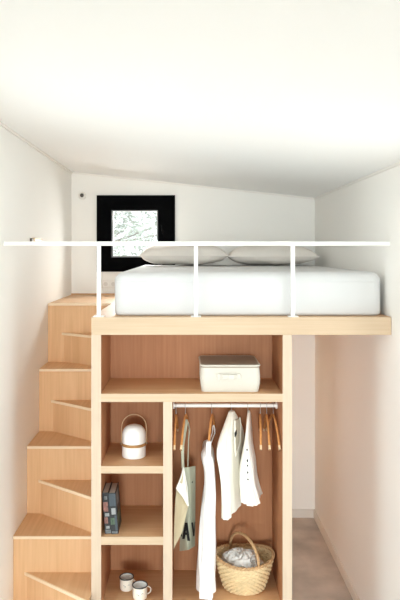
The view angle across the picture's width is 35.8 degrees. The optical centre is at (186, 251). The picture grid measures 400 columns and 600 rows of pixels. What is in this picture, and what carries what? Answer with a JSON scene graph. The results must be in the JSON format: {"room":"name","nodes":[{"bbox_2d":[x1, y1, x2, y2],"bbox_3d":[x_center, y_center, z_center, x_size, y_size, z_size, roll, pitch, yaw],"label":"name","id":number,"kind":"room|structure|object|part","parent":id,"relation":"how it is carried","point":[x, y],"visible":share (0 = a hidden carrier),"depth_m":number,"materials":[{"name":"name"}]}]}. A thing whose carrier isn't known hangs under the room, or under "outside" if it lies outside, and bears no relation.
{"room":"loft bedroom","nodes":[
{"label":"loft bedroom","id":0,"kind":"room"},
{"bbox_2d":[0,126,70,599],"bbox_3d":[-1.115,0.838,0.300,0.140,3.125,10.600,0,0,0],"label":"wall","id":1,"kind":"structure","parent":0,"point":[35,191],"depth_m":3.91,"materials":[{"name":"white paint"}]},
{"bbox_2d":[30,238,41,240],"bbox_3d":[-1.034,-0.082,4.247,0.022,0.028,0.265,0,0,0],"label":"wall bar","id":2,"kind":"object","parent":1,"relation":"attached to","point":[31,239],"visible":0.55,"depth_m":4.19,"materials":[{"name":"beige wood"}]},
{"bbox_2d":[0,121,72,173],"bbox_3d":[-1.039,-0.717,0.293,0.012,0.020,10.586,0,0,0],"label":"trim","id":3,"kind":"structure","parent":1,"relation":"attached to","point":[3,125],"depth_m":4.14,"materials":[{"name":"white paint"}]},
{"bbox_2d":[71,174,314,508],"bbox_3d":[0.057,0.830,5.670,2.483,3.140,0.140,0,0,0],"label":"wall","id":4,"kind":"structure","parent":0,"point":[201,214],"depth_m":5.60,"materials":[{"name":"white paint"}]},
{"bbox_2d":[78,192,85,199],"bbox_3d":[-0.946,-0.510,5.585,0.072,0.072,0.029,0,0,0],"label":"wall sensor","id":5,"kind":"object","parent":4,"relation":"attached to","point":[82,195],"visible":1,"depth_m":5.58,"materials":[{"name":"white plastic"}]},
{"bbox_2d":[102,280,114,287],"bbox_3d":[-0.700,0.289,5.593,0.140,0.075,0.014,0,0,0],"label":"power outlet","id":6,"kind":"object","parent":4,"relation":"attached to","point":[105,283],"visible":0.8,"depth_m":5.59,"materials":[{"name":"white plastic"}]},
{"bbox_2d":[103,281,108,286],"bbox_3d":[-0.735,0.289,5.588,0.054,0.055,0.003,0,0,0],"label":"socket","id":7,"kind":"object","parent":6,"relation":"attached to","point":[105,283],"depth_m":5.59,"materials":[{"name":"white plastic"}]},
{"bbox_2d":[97,195,174,271],"bbox_3d":[-0.462,-0.167,5.598,0.707,0.690,0.124,0,0,0],"label":"window","id":8,"kind":"structure","parent":4,"relation":"in","point":[164,205],"depth_m":5.58,"materials":[{"name":"black paint"}]},
{"bbox_2d":[73,172,313,199],"bbox_3d":[0.057,-0.598,5.593,2.203,0.253,0.014,0,0,0],"label":"trim","id":9,"kind":"structure","parent":4,"relation":"attached to","point":[73,172],"depth_m":5.59,"materials":[{"name":"white paint"}]},
{"bbox_2d":[292,509,313,517],"bbox_3d":[0.322,2.362,5.593,1.644,0.075,0.014,0,0,0],"label":"baseboard","id":10,"kind":"structure","parent":4,"relation":"attached to","point":[296,513],"depth_m":5.59,"materials":[{"name":"white paint"}]},
{"bbox_2d":[0,0,399,197],"bbox_3d":[0.057,-0.681,0.300,2.483,0.417,10.880,0,0,0],"label":"ceiling","id":11,"kind":"structure","parent":0,"point":[285,97],"depth_m":2.28,"materials":[{"name":"white paint"}]},
{"bbox_2d":[292,518,352,599],"bbox_3d":[0.057,2.460,0.300,2.483,0.120,10.880,0,0,0],"label":"floor","id":12,"kind":"structure","parent":0,"point":[316,575],"depth_m":4.69,"materials":[{"name":"wood"}]},
{"bbox_2d":[13,293,114,599],"bbox_3d":[-0.793,1.387,4.495,0.502,2.026,2.207,0,0,0],"label":"staircase","id":13,"kind":"structure","parent":12,"relation":"on","point":[52,543],"depth_m":4.04,"materials":[{"name":"brown wood"}]},
{"bbox_2d":[91,335,291,599],"bbox_3d":[0.026,1.435,3.726,1.135,1.931,0.452,0,0,0],"label":"wardrobe","id":14,"kind":"object","parent":12,"relation":"on","point":[151,377],"visible":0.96,"depth_m":3.78,"materials":[{"name":"brown wood"}]},
{"bbox_3d":[-0.513,1.435,3.728,0.055,1.931,0.448,0,0,0],"label":"panel","id":15,"kind":"part","parent":14,"relation":"part of","materials":[{"name":"brown wood"}]},
{"bbox_2d":[102,482,111,533],"bbox_3d":[-0.459,1.492,3.619,0.053,0.237,0.169,0,0,0],"label":"book","id":16,"kind":"object","parent":14,"relation":"on","point":[106,510],"visible":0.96,"depth_m":3.54,"materials":[{"name":"black paper"}]},
{"bbox_2d":[103,502,107,511],"bbox_3d":[-0.464,1.455,3.535,0.026,0.054,0.001,-4,0,0],"label":"picture","id":17,"kind":"object","parent":16,"relation":"on","point":[105,504],"depth_m":3.53},
{"bbox_2d":[108,482,120,533],"bbox_3d":[-0.420,1.492,3.616,0.057,0.237,0.169,0,0,0],"label":"book","id":18,"kind":"object","parent":14,"relation":"on","point":[114,496],"visible":1,"depth_m":3.53,"materials":[{"name":"black paper"}]},
{"bbox_3d":[-0.426,1.415,3.532,0.038,0.071,0.001,-4,0,0],"label":"spine panel","id":19,"kind":"part","parent":18,"relation":"part of","materials":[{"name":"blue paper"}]},
{"bbox_3d":[-0.404,1.546,3.532,0.014,0.085,0.001,-4,0,0],"label":"spine panel","id":20,"kind":"part","parent":18,"relation":"part of","materials":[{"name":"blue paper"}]},
{"bbox_2d":[119,573,135,591],"bbox_3d":[-0.358,1.982,3.714,0.098,0.076,0.089,0,0,-25],"label":"enamel mug","id":21,"kind":"object","parent":14,"relation":"on","point":[126,579],"visible":0.91,"depth_m":3.68,"materials":[{"name":"white metal"}]},
{"bbox_2d":[101,505,162,536],"bbox_3d":[-0.310,1.633,3.719,0.352,0.045,0.430,0,0,0],"label":"shelf","id":22,"kind":"object","parent":14,"relation":"attached to","point":[136,520],"depth_m":3.69,"materials":[{"name":"brown wood"}]},
{"bbox_2d":[101,443,162,465],"bbox_3d":[-0.310,1.232,3.719,0.352,0.041,0.430,0,0,0],"label":"shelf","id":23,"kind":"object","parent":14,"relation":"attached to","point":[112,456],"depth_m":3.65,"materials":[{"name":"brown wood"}]},
{"bbox_2d":[120,414,147,459],"bbox_3d":[-0.315,1.086,3.675,0.144,0.249,0.144,0,0,-41],"label":"lantern lamp","id":24,"kind":"object","parent":14,"relation":"on","point":[133,436],"visible":1,"depth_m":3.62,"materials":[{"name":"white plastic"}]},
{"bbox_2d":[132,580,150,599],"bbox_3d":[-0.272,1.981,3.616,0.101,0.078,0.093,0,0,26],"label":"enamel mug","id":25,"kind":"object","parent":14,"relation":"on","point":[140,586],"visible":1,"depth_m":3.59,"materials":[{"name":"white metal"}]},
{"bbox_2d":[173,413,178,450],"bbox_3d":[-0.066,1.020,3.720,0.014,0.227,0.413,0,0,2],"label":"clothes hanger","id":26,"kind":"object","parent":14,"relation":"hanging from","point":[176,426],"visible":1,"depth_m":3.62,"materials":[{"name":"brown wood"}]},
{"bbox_2d":[174,419,194,550],"bbox_3d":[-0.012,1.393,3.654,0.090,0.789,0.226,0,0,14],"label":"tote bag","id":27,"kind":"object","parent":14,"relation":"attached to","point":[184,519],"visible":0.99,"depth_m":3.63,"materials":[{"name":"grey fabric"}]},
{"bbox_3d":[-0.025,1.491,3.585,0.068,0.454,0.087,0,0,43],"label":"panel","id":28,"kind":"part","parent":27,"relation":"part of","materials":[{"name":"beige fabric"}]},
{"bbox_3d":[-0.012,1.140,3.655,0.033,0.282,0.224,0,0,11],"label":"handle","id":29,"kind":"part","parent":27,"relation":"part of","materials":[{"name":"grey fabric"}]},
{"bbox_3d":[0.023,1.529,3.672,0.107,0.516,0.104,0,0,-25],"label":"panel","id":30,"kind":"part","parent":27,"relation":"part of","materials":[{"name":"grey fabric"}]},
{"bbox_2d":[180,403,189,450],"bbox_3d":[-0.010,1.020,3.720,0.014,0.227,0.413,0,0,7],"label":"clothes hanger","id":31,"kind":"object","parent":14,"relation":"hanging from","point":[185,415],"visible":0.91,"depth_m":3.62,"materials":[{"name":"beige wood"}]},
{"bbox_2d":[101,378,281,393],"bbox_3d":[0.028,0.825,3.719,1.027,0.046,0.430,0,0,0],"label":"shelf","id":32,"kind":"object","parent":14,"relation":"attached to","point":[112,385],"depth_m":3.69,"materials":[{"name":"brown wood"}]},
{"bbox_3d":[0.028,2.045,3.719,1.027,0.050,0.430,0,0,0],"label":"panel","id":33,"kind":"part","parent":14,"relation":"part of","materials":[{"name":"brown wood"}]},
{"bbox_2d":[208,403,215,440],"bbox_3d":[0.149,1.020,3.720,0.015,0.227,0.413,0,0,8],"label":"clothes hanger","id":34,"kind":"object","parent":14,"relation":"hanging from","point":[212,414],"visible":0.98,"depth_m":3.65,"materials":[{"name":"beige wood"}]},
{"bbox_2d":[196,425,215,599],"bbox_3d":[0.115,1.528,3.691,0.125,0.899,0.355,0,0,0],"label":"dress","id":35,"kind":"object","parent":34,"relation":"hanging from","point":[206,559],"visible":0.98,"depth_m":3.54,"materials":[{"name":"white fabric"}]},
{"bbox_3d":[0.229,0.922,3.720,0.624,0.023,0.022,0,0,0],"label":"hanging rod","id":36,"kind":"part","parent":14,"relation":"part of","materials":[{"name":"white metal"}]},
{"bbox_2d":[199,355,259,391],"bbox_3d":[0.247,0.724,3.692,0.352,0.156,0.351,0,0,0],"label":"storage box","id":37,"kind":"object","parent":14,"relation":"on","point":[218,373],"visible":1,"depth_m":3.54,"materials":[{"name":"beige fabric"}]},
{"bbox_3d":[0.235,0.710,3.528,0.119,0.026,0.022,0,0,0],"label":"handle","id":38,"kind":"part","parent":37,"relation":"part of","materials":[{"name":"white plastic"}]},
{"bbox_3d":[0.247,0.655,3.701,0.341,0.017,0.322,0,0,0],"label":"lid","id":39,"kind":"part","parent":37,"relation":"part of","materials":[{"name":"white plastic"}]},
{"bbox_2d":[91,301,390,334],"bbox_3d":[0.307,0.419,4.549,1.697,0.100,2.098,0,0,0],"label":"platform","id":40,"kind":"object","parent":14,"relation":"on","point":[112,323],"visible":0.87,"depth_m":3.50,"materials":[{"name":"brown wood"}]},
{"bbox_2d":[3,241,390,316],"bbox_3d":[0.057,0.152,3.535,2.201,0.433,0.058,0,0,0],"label":"guard rail","id":41,"kind":"object","parent":40,"relation":"on","point":[98,244],"visible":1,"depth_m":3.52,"materials":[{"name":"white metal"}]},
{"bbox_3d":[-0.503,0.165,3.535,0.022,0.401,0.023,0,0,0],"label":"post","id":42,"kind":"part","parent":41,"relation":"part of","materials":[{"name":"white metal"}]},
{"bbox_3d":[0.051,0.165,3.535,0.022,0.401,0.023,0,0,0],"label":"post","id":43,"kind":"part","parent":41,"relation":"part of","materials":[{"name":"white metal"}]},
{"bbox_3d":[0.057,-0.048,3.535,2.201,0.024,0.026,0,0,0],"label":"rail","id":44,"kind":"part","parent":41,"relation":"part of","materials":[{"name":"white metal"}]},
{"bbox_3d":[0.604,0.165,3.535,0.022,0.401,0.023,0,0,0],"label":"post","id":45,"kind":"part","parent":41,"relation":"part of","materials":[{"name":"white metal"}]},
{"bbox_2d":[114,265,380,315],"bbox_3d":[0.354,0.242,4.575,1.561,0.253,2.005,0,0,0],"label":"mattress","id":46,"kind":"object","parent":40,"relation":"on","point":[145,290],"visible":1,"depth_m":3.58,"materials":[{"name":"white fabric"}]},
{"bbox_2d":[139,246,228,265],"bbox_3d":[-0.030,0.020,5.240,0.734,0.192,0.466,0,0,-2],"label":"pillow","id":47,"kind":"object","parent":46,"relation":"on","point":[169,255],"visible":0.81,"depth_m":5.04,"materials":[{"name":"white fabric"}]},
{"bbox_2d":[228,246,319,264],"bbox_3d":[0.715,0.024,5.280,0.744,0.185,0.466,0,0,1],"label":"pillow","id":48,"kind":"object","parent":46,"relation":"on","point":[248,255],"visible":0.83,"depth_m":5.08,"materials":[{"name":"white fabric"}]},
{"bbox_2d":[216,531,274,595],"bbox_3d":[0.345,1.861,3.742,0.375,0.319,0.326,0,0,0],"label":"wicker basket","id":49,"kind":"object","parent":14,"relation":"on","point":[237,580],"visible":0.84,"depth_m":3.64,"materials":[{"name":"wicker"}]},
{"bbox_2d":[221,547,263,567],"bbox_3d":[0.333,1.881,3.739,0.231,0.180,0.236,0,0,41],"label":"crumpled cloth","id":50,"kind":"object","parent":49,"relation":"in","point":[240,557],"visible":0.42,"depth_m":3.70,"materials":[{"name":"white fabric"}]},
{"bbox_3d":[0.345,1.785,3.742,0.019,0.169,0.306,0,0,-31],"label":"handle","id":51,"kind":"part","parent":49,"relation":"part of","materials":[{"name":"wicker"}]},
{"bbox_2d":[259,403,261,450],"bbox_3d":[0.441,1.020,3.720,0.014,0.227,0.413,0,0,6],"label":"clothes hanger","id":52,"kind":"object","parent":14,"relation":"hanging from","point":[260,416],"visible":1,"depth_m":3.62,"materials":[{"name":"beige wood"}]},
{"bbox_2d":[263,403,270,450],"bbox_3d":[0.479,1.020,3.720,0.014,0.227,0.413,0,0,3],"label":"clothes hanger","id":53,"kind":"object","parent":14,"relation":"hanging from","point":[266,419],"visible":1,"depth_m":3.63,"materials":[{"name":"beige wood"}]},
{"bbox_2d":[266,403,280,450],"bbox_3d":[0.519,1.020,3.720,0.014,0.227,0.413,0,0,-3],"label":"clothes hanger","id":54,"kind":"object","parent":14,"relation":"hanging from","point":[272,414],"visible":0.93,"depth_m":3.62,"materials":[{"name":"beige wood"}]},
{"bbox_3d":[0.519,1.054,3.720,0.013,0.161,0.413,0,0,-3],"label":"frame","id":55,"kind":"part","parent":54,"relation":"part of","materials":[{"name":"brown wood"}]},
{"bbox_3d":[0.568,1.435,3.728,0.053,1.931,0.448,0,0,0],"label":"panel","id":56,"kind":"part","parent":14,"relation":"part of","materials":[{"name":"brown wood"}]},
{"bbox_2d":[315,165,399,599],"bbox_3d":[1.228,0.956,0.300,0.140,2.888,10.600,0,0,0],"label":"wall","id":57,"kind":"structure","parent":0,"point":[357,377],"depth_m":4.06,"materials":[{"name":"white paint"}]},
{"bbox_2d":[314,509,359,599],"bbox_3d":[1.151,2.362,0.300,0.014,0.075,10.600,0,0,0],"label":"baseboard","id":58,"kind":"structure","parent":57,"relation":"attached to","point":[331,548],"depth_m":4.75,"materials":[{"name":"white paint"}]},
{"bbox_2d":[314,162,399,199],"bbox_3d":[1.153,-0.482,0.293,0.010,0.017,10.586,0,0,0],"label":"trim","id":59,"kind":"structure","parent":57,"relation":"attached to","point":[397,163],"depth_m":4.05,"materials":[{"name":"white paint"}]},
{"label":"outside","id":60,"kind":"structure","parent":0,"visible":0},
{"bbox_3d":[0.000,2.825,3.500,50.000,0.150,50.000,0,0,0],"label":"ground","id":61,"kind":"structure","parent":60,"visible":0},
{"bbox_2d":[114,212,156,255],"bbox_3d":[-1.840,0.536,8.907,4.006,4.439,3.942,0,0,0],"label":"leafy tree","id":62,"kind":"object","parent":61,"relation":"on","point":[139,232],"visible":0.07,"depth_m":8.73,"materials":[{"name":"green plant"}]},
{"label":"clothes hanger","id":63,"kind":"object","parent":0,"visible":0},
{"bbox_2d":[216,410,243,519],"bbox_3d":[0.267,1.252,3.700,0.102,0.591,0.380,0,0,25],"label":"shirt","id":64,"kind":"object","parent":63,"relation":"hanging from","point":[230,444],"visible":0.89,"depth_m":3.62,"materials":[{"name":"white fabric"}]},
{"label":"clothes hanger","id":65,"kind":"object","parent":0,"visible":0},
{"bbox_2d":[239,410,262,505],"bbox_3d":[0.378,1.212,3.689,0.133,0.507,0.354,0,0,12],"label":"blouse","id":66,"kind":"object","parent":65,"relation":"hanging from","point":[250,489],"visible":0.99,"depth_m":3.58,"materials":[{"name":"white fabric"}]}
]}

